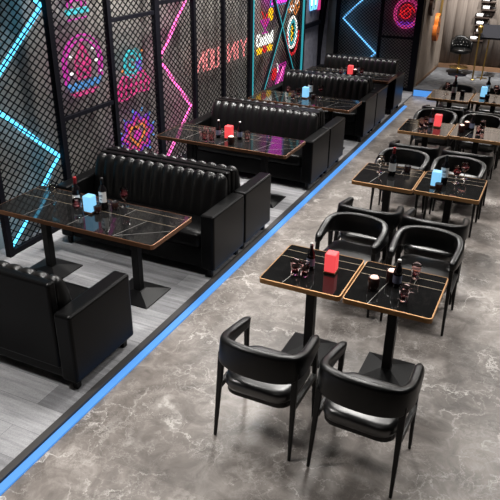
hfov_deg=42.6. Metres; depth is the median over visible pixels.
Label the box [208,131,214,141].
tumbler
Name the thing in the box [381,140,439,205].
armchair
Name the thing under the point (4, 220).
steel post
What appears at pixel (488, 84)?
wine bottle
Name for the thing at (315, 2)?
sign
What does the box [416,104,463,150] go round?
armchair
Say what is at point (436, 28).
guitar
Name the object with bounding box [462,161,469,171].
bowl
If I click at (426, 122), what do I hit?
tumbler
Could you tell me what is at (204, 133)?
tumbler
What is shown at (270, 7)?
sign
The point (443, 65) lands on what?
baseboard
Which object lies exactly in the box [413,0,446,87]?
wall
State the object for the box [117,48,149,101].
sign
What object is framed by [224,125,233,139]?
lamp
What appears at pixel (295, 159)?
seat cushion
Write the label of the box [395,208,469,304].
armchair
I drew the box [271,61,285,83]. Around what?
sign
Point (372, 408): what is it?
armchair
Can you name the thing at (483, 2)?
wall shelf
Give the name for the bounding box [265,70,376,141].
sofa
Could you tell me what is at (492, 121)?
armchair
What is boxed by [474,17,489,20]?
wall shelf
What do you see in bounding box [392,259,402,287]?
bottle
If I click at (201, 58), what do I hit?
neon lettering
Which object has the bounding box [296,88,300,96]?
tumbler
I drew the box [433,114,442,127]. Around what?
lamp
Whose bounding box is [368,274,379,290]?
candle cup
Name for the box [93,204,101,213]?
cup
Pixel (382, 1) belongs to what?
steel post
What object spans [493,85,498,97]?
wine glass
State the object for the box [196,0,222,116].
lattice screen
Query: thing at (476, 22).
bottle
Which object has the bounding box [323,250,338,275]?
lamp
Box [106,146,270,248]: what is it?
sofa
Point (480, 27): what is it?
microphone stand
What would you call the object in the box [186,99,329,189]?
sofa
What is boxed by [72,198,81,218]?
wine glass
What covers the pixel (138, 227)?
table
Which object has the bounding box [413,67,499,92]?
floor
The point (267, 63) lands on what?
lattice screen
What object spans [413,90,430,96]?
led strip
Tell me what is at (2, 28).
wall
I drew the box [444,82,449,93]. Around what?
wine glass
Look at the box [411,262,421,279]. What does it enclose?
tumbler
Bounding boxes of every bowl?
[48,184,56,195]
[72,198,81,209]
[120,187,127,198]
[286,86,290,92]
[318,85,322,91]
[377,155,384,164]
[445,82,449,88]
[453,165,461,175]
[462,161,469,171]
[494,85,498,91]
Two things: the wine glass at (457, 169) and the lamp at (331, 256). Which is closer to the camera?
the lamp at (331, 256)
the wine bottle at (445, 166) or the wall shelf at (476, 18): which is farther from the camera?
the wall shelf at (476, 18)
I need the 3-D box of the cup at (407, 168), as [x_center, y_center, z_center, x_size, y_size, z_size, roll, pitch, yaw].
[1.668,-0.859,6.791,0.072,0.073,0.072,13,29,22]
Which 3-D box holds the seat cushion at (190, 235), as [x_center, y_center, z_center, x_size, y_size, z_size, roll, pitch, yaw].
[-1.064,-0.318,6.505,1.532,0.142,0.460,13,29,22]
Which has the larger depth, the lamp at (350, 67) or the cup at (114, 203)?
the lamp at (350, 67)
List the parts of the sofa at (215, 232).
armrest, backrest, panel, armrest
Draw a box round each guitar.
[428,0,435,15]
[432,0,443,40]
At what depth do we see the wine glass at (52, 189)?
5.86 m
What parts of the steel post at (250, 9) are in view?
light strip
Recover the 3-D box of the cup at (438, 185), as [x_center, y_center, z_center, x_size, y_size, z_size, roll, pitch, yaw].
[1.859,-0.624,6.331,0.072,0.073,0.072,13,29,22]
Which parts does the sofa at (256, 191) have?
panel, backrest, armrest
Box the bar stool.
[448,35,472,76]
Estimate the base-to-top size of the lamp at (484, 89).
0.165 m
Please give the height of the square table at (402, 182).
0.752 m
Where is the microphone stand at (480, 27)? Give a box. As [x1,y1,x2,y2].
[470,25,483,79]
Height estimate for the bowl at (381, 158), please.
0.101 m
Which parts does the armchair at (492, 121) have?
seat, seat frame, backrest, leg, leg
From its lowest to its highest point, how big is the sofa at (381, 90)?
0.874 m
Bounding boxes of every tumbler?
[202,131,207,141]
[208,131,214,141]
[244,130,249,140]
[290,90,294,98]
[290,258,300,275]
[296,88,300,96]
[300,260,309,277]
[399,283,410,301]
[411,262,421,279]
[419,117,424,126]
[424,116,429,125]
[476,125,482,134]
[480,120,486,129]
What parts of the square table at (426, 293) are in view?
plate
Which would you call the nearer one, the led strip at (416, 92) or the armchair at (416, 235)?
the armchair at (416, 235)
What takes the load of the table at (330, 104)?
on the floor at (32, 398)
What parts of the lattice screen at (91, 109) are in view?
rail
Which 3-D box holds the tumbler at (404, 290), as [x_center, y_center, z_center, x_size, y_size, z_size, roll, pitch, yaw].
[1.066,0.297,4.434,0.075,0.115,0.075,13,29,22]
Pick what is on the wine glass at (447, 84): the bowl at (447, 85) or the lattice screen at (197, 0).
the bowl at (447, 85)
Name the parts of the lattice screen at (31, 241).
rail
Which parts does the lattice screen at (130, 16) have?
rail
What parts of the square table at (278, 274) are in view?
plate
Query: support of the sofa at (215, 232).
on the floor at (32, 398)
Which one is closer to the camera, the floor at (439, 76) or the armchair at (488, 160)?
the armchair at (488, 160)
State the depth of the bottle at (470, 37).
14.55 m
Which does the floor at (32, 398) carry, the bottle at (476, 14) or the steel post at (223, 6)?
the steel post at (223, 6)
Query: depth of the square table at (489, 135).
8.06 m
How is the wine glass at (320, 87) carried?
on the table at (330, 104)
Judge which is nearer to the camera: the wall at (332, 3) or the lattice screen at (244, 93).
the lattice screen at (244, 93)
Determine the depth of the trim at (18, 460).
5.28 m
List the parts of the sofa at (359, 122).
armrest, backrest, panel, armrest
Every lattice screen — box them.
[0,0,64,254]
[51,0,115,175]
[110,0,160,153]
[159,0,194,158]
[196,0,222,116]
[226,0,248,99]
[253,0,302,93]
[337,0,380,56]
[379,0,417,90]
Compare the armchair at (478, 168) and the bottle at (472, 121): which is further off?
the bottle at (472, 121)
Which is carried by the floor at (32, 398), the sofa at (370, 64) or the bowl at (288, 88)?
the sofa at (370, 64)
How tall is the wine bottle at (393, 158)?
0.300 m
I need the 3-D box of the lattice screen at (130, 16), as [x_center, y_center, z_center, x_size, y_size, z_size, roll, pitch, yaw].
[-1.391,-2.218,7.813,0.044,2.950,0.878,13,29,22]
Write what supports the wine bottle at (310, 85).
on the table at (330, 104)
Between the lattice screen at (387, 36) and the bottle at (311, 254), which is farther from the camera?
the lattice screen at (387, 36)
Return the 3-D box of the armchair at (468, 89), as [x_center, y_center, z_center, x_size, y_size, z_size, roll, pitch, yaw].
[3.394,-2.335,10.666,0.604,0.769,0.500,13,29,22]
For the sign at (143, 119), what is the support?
attached to the wall at (2, 28)
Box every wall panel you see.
[298,0,320,69]
[316,0,328,65]
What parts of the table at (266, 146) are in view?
plate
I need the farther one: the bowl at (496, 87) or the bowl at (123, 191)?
the bowl at (496, 87)
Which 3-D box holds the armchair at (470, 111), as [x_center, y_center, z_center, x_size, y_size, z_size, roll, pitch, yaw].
[3.390,-1.660,9.326,0.604,0.769,0.500,13,29,22]
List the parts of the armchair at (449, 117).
seat, seat frame, backrest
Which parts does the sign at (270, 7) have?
glass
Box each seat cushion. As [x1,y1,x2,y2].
[64,281,88,299]
[96,194,200,246]
[197,145,301,165]
[324,108,356,122]
[373,83,388,94]
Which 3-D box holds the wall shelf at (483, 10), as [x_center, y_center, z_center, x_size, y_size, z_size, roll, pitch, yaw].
[5.289,-5.300,14.241,0.320,0.070,0.130,13,29,22]
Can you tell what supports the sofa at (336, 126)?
on the floor at (32, 398)
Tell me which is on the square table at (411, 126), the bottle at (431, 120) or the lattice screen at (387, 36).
the bottle at (431, 120)
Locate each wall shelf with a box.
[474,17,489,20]
[481,1,496,4]
[481,9,495,12]
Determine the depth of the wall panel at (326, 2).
13.55 m
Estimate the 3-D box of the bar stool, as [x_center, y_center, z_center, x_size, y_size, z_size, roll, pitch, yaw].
[4.658,-4.314,14.246,0.480,0.830,0.465,3,27,5]
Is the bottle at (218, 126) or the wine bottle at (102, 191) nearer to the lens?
the wine bottle at (102, 191)
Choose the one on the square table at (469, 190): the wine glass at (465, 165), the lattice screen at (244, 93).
the wine glass at (465, 165)
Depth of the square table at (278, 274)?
4.86 m
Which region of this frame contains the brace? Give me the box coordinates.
[261,0,293,90]
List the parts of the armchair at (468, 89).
seat, backrest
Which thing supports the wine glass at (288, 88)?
on the table at (330, 104)
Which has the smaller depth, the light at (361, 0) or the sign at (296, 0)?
the sign at (296, 0)
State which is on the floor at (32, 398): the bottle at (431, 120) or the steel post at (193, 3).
the steel post at (193, 3)
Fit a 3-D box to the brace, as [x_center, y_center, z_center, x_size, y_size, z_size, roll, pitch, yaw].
[0.555,-3.980,11.419,0.030,2.900,2.169,13,29,22]
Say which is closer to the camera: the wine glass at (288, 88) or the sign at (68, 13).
the sign at (68, 13)
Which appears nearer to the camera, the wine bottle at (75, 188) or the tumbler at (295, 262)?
the tumbler at (295, 262)
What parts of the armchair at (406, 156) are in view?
leg, leg, seat frame, backrest, leg, leg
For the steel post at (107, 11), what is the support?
on the floor at (32, 398)
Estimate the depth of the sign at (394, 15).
12.88 m
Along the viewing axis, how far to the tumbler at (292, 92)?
9.63 m
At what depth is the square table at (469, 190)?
6.41 m
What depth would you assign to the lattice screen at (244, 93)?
10.14 m
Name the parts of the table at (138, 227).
plate, plate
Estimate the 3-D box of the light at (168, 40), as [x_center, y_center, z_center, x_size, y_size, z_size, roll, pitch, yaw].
[-1.010,-2.632,8.634,0.020,2.872,0.809,13,29,22]
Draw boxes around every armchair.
[214,316,319,460]
[306,341,424,497]
[315,212,388,317]
[333,197,403,263]
[369,147,429,217]
[380,225,464,335]
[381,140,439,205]
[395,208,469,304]
[409,108,457,150]
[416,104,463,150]
[423,155,486,237]
[432,147,493,218]
[436,83,475,114]
[454,113,499,179]
[459,109,499,167]
[475,87,499,113]
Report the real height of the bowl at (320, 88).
0.101 m
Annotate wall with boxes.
[0,0,300,249]
[325,0,417,87]
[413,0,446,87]
[438,0,499,67]
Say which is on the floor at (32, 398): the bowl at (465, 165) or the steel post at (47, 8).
the steel post at (47, 8)
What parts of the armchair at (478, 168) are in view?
leg, leg, seat frame, backrest, leg, leg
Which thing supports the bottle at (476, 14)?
on the wall shelf at (476, 18)
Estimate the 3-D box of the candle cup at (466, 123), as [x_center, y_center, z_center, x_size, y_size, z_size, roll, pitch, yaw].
[2.795,-1.609,8.275,0.082,0.106,0.081,13,29,22]
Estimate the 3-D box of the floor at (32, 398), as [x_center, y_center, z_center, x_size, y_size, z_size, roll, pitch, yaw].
[-0.892,-0.407,7.655,2.335,0.130,15.550,13,29,22]
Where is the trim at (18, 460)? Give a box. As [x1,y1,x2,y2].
[0,104,404,482]
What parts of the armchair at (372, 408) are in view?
leg, rail, leg, seat frame, seat, backrest, leg, rail, leg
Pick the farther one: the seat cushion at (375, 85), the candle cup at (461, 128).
the seat cushion at (375, 85)
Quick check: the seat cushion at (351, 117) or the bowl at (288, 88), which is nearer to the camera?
the bowl at (288, 88)
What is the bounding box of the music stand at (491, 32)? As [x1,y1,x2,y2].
[476,24,499,79]
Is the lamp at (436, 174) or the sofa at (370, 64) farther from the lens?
the sofa at (370, 64)
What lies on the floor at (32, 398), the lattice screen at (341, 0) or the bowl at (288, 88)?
the lattice screen at (341, 0)
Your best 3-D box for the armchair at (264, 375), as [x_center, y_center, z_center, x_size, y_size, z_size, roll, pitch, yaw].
[0.107,0.866,4.225,0.604,0.769,0.500,13,29,22]
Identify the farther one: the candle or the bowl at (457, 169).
the bowl at (457, 169)
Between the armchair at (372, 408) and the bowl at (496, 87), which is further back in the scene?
the bowl at (496, 87)
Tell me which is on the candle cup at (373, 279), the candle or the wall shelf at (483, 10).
the candle
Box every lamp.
[82,193,96,214]
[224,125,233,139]
[302,86,308,98]
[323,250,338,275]
[347,65,353,74]
[430,169,441,187]
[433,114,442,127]
[480,86,487,97]
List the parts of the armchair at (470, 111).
backrest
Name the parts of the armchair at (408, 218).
seat, backrest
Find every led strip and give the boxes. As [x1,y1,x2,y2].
[0,105,406,495]
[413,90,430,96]
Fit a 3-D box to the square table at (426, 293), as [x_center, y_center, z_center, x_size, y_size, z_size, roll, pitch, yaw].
[1.053,0.606,4.785,0.625,0.752,0.635,13,29,22]
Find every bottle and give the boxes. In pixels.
[72,176,81,208]
[98,177,107,209]
[216,119,220,137]
[237,121,242,139]
[307,242,315,269]
[308,76,312,96]
[388,147,396,175]
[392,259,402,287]
[428,108,433,124]
[441,155,448,184]
[451,76,457,95]
[469,36,480,39]
[469,114,475,130]
[475,13,489,16]
[475,21,488,24]
[481,6,495,9]
[486,76,490,93]
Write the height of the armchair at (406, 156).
0.769 m
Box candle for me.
[370,275,378,278]
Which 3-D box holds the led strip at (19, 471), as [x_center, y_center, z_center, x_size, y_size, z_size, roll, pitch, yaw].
[-0.049,0.080,6.616,0.058,0.016,14.200,13,29,22]
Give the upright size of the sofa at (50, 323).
0.874 m
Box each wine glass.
[48,184,57,204]
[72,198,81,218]
[120,187,128,207]
[286,86,290,97]
[318,85,322,97]
[376,155,384,172]
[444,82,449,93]
[452,165,461,183]
[460,161,469,178]
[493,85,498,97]
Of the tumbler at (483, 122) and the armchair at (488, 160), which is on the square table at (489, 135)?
the tumbler at (483, 122)
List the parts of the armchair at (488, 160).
seat, backrest, leg, leg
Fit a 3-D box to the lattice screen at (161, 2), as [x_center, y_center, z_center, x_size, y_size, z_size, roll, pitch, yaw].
[-0.977,-2.606,8.596,0.044,2.950,0.838,13,29,22]
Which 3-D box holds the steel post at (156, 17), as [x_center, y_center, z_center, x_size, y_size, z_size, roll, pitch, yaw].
[-1.179,-2.425,8.208,0.060,2.970,0.100,13,29,22]
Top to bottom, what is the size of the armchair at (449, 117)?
0.769 m
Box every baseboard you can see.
[416,65,437,85]
[438,62,499,72]
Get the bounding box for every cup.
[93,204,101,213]
[111,200,118,209]
[228,135,234,144]
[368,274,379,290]
[385,268,394,283]
[404,165,410,172]
[435,182,442,190]
[458,124,464,132]
[464,121,469,129]
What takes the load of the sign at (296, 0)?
attached to the wall at (2, 28)
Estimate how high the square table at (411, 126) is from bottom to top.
0.752 m
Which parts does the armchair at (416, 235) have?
leg, leg, seat, backrest, leg, rail, leg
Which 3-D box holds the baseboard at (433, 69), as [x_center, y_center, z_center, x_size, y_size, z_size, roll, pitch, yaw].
[3.945,-3.889,14.251,0.015,0.050,2.330,13,29,22]
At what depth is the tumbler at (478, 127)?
8.04 m
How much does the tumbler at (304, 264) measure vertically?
0.115 m
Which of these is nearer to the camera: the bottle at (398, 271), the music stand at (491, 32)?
the bottle at (398, 271)
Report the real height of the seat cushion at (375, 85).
0.142 m
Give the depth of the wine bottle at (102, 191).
5.74 m
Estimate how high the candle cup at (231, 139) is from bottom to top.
0.106 m
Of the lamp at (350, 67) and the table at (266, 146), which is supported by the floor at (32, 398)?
the table at (266, 146)
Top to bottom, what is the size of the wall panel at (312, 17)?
2.950 m
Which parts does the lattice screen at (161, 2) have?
rail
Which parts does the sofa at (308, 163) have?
armrest, backrest, panel, armrest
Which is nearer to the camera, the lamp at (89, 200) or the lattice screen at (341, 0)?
the lamp at (89, 200)
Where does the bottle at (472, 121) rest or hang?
on the square table at (489, 135)
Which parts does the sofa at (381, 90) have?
panel, backrest, armrest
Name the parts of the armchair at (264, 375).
leg, rail, leg, seat frame, seat, backrest, leg, rail, leg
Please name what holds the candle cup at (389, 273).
on the square table at (426, 293)
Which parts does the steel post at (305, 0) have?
light strip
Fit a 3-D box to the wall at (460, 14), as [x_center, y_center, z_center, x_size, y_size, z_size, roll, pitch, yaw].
[7.243,-5.554,13.298,6.020,3.960,0.205,13,29,22]
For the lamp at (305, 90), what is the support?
on the table at (330, 104)
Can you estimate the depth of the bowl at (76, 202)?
5.57 m
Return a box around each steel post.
[0,169,14,257]
[41,0,71,180]
[102,0,121,147]
[151,0,165,154]
[190,0,198,119]
[220,0,225,96]
[246,0,254,98]
[299,0,306,70]
[317,0,323,64]
[333,0,340,53]
[376,0,384,57]
[407,0,423,91]
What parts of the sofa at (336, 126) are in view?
panel, backrest, armrest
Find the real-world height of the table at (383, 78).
0.722 m
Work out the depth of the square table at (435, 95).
9.89 m
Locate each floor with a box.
[0,91,412,470]
[0,96,499,499]
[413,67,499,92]
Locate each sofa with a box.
[0,260,132,388]
[56,150,243,277]
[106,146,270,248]
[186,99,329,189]
[210,97,344,173]
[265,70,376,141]
[281,69,387,130]
[315,53,404,113]
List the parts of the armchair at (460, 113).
backrest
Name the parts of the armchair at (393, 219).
leg, seat, backrest, leg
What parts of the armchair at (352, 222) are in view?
leg, leg, seat, backrest, leg, leg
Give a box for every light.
[0,0,59,245]
[161,0,191,155]
[343,0,375,56]
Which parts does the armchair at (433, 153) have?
seat, backrest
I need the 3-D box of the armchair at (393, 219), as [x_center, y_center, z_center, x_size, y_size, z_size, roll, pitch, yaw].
[1.127,-0.111,6.191,0.604,0.769,0.500,13,29,22]
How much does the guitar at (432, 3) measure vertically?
0.975 m
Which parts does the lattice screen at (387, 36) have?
rail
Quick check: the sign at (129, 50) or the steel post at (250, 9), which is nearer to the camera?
the sign at (129, 50)
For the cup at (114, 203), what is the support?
on the table at (138, 227)
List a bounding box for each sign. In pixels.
[62,33,102,97]
[65,0,88,21]
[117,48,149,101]
[121,107,154,150]
[256,7,273,54]
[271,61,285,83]
[285,0,299,55]
[309,0,320,10]
[393,0,416,28]
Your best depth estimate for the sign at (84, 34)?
7.01 m
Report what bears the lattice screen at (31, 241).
on the floor at (32, 398)
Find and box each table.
[0,186,191,308]
[157,123,304,207]
[248,90,361,148]
[259,244,363,367]
[306,66,396,89]
[342,261,447,385]
[351,163,424,211]
[397,119,454,146]
[414,171,486,223]
[426,89,473,146]
[448,124,499,153]
[470,93,499,113]
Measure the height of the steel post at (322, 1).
2.970 m
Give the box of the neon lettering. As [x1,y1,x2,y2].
[197,38,246,70]
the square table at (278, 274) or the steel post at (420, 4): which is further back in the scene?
the steel post at (420, 4)
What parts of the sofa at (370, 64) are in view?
backrest, panel, armrest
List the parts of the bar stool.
seat, backrest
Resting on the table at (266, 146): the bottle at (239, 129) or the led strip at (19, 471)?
the bottle at (239, 129)
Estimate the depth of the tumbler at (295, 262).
4.74 m
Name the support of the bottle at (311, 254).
on the square table at (278, 274)
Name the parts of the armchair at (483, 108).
seat, backrest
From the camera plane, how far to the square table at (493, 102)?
9.72 m
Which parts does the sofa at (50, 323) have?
panel, backrest, armrest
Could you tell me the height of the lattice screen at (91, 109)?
2.950 m
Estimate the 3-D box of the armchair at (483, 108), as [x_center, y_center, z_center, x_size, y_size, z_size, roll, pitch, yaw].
[3.954,-2.210,10.432,0.604,0.769,0.500,13,29,22]
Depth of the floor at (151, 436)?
4.54 m
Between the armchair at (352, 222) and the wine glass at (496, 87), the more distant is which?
the wine glass at (496, 87)
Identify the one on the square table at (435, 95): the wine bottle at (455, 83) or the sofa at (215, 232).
the wine bottle at (455, 83)
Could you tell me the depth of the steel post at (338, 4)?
13.48 m
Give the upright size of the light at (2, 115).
2.903 m
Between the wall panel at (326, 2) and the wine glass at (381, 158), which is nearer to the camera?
the wine glass at (381, 158)
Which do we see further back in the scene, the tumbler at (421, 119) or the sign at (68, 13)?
the tumbler at (421, 119)
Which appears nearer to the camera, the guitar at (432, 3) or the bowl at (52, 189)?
the bowl at (52, 189)
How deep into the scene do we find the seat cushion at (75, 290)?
5.09 m
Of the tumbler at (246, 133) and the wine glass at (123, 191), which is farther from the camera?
the tumbler at (246, 133)
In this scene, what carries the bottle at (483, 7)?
on the wall shelf at (483, 10)
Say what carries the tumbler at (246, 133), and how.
on the table at (266, 146)
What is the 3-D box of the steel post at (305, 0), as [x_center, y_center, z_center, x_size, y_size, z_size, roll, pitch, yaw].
[1.031,-4.497,12.379,0.060,2.970,0.110,13,29,22]

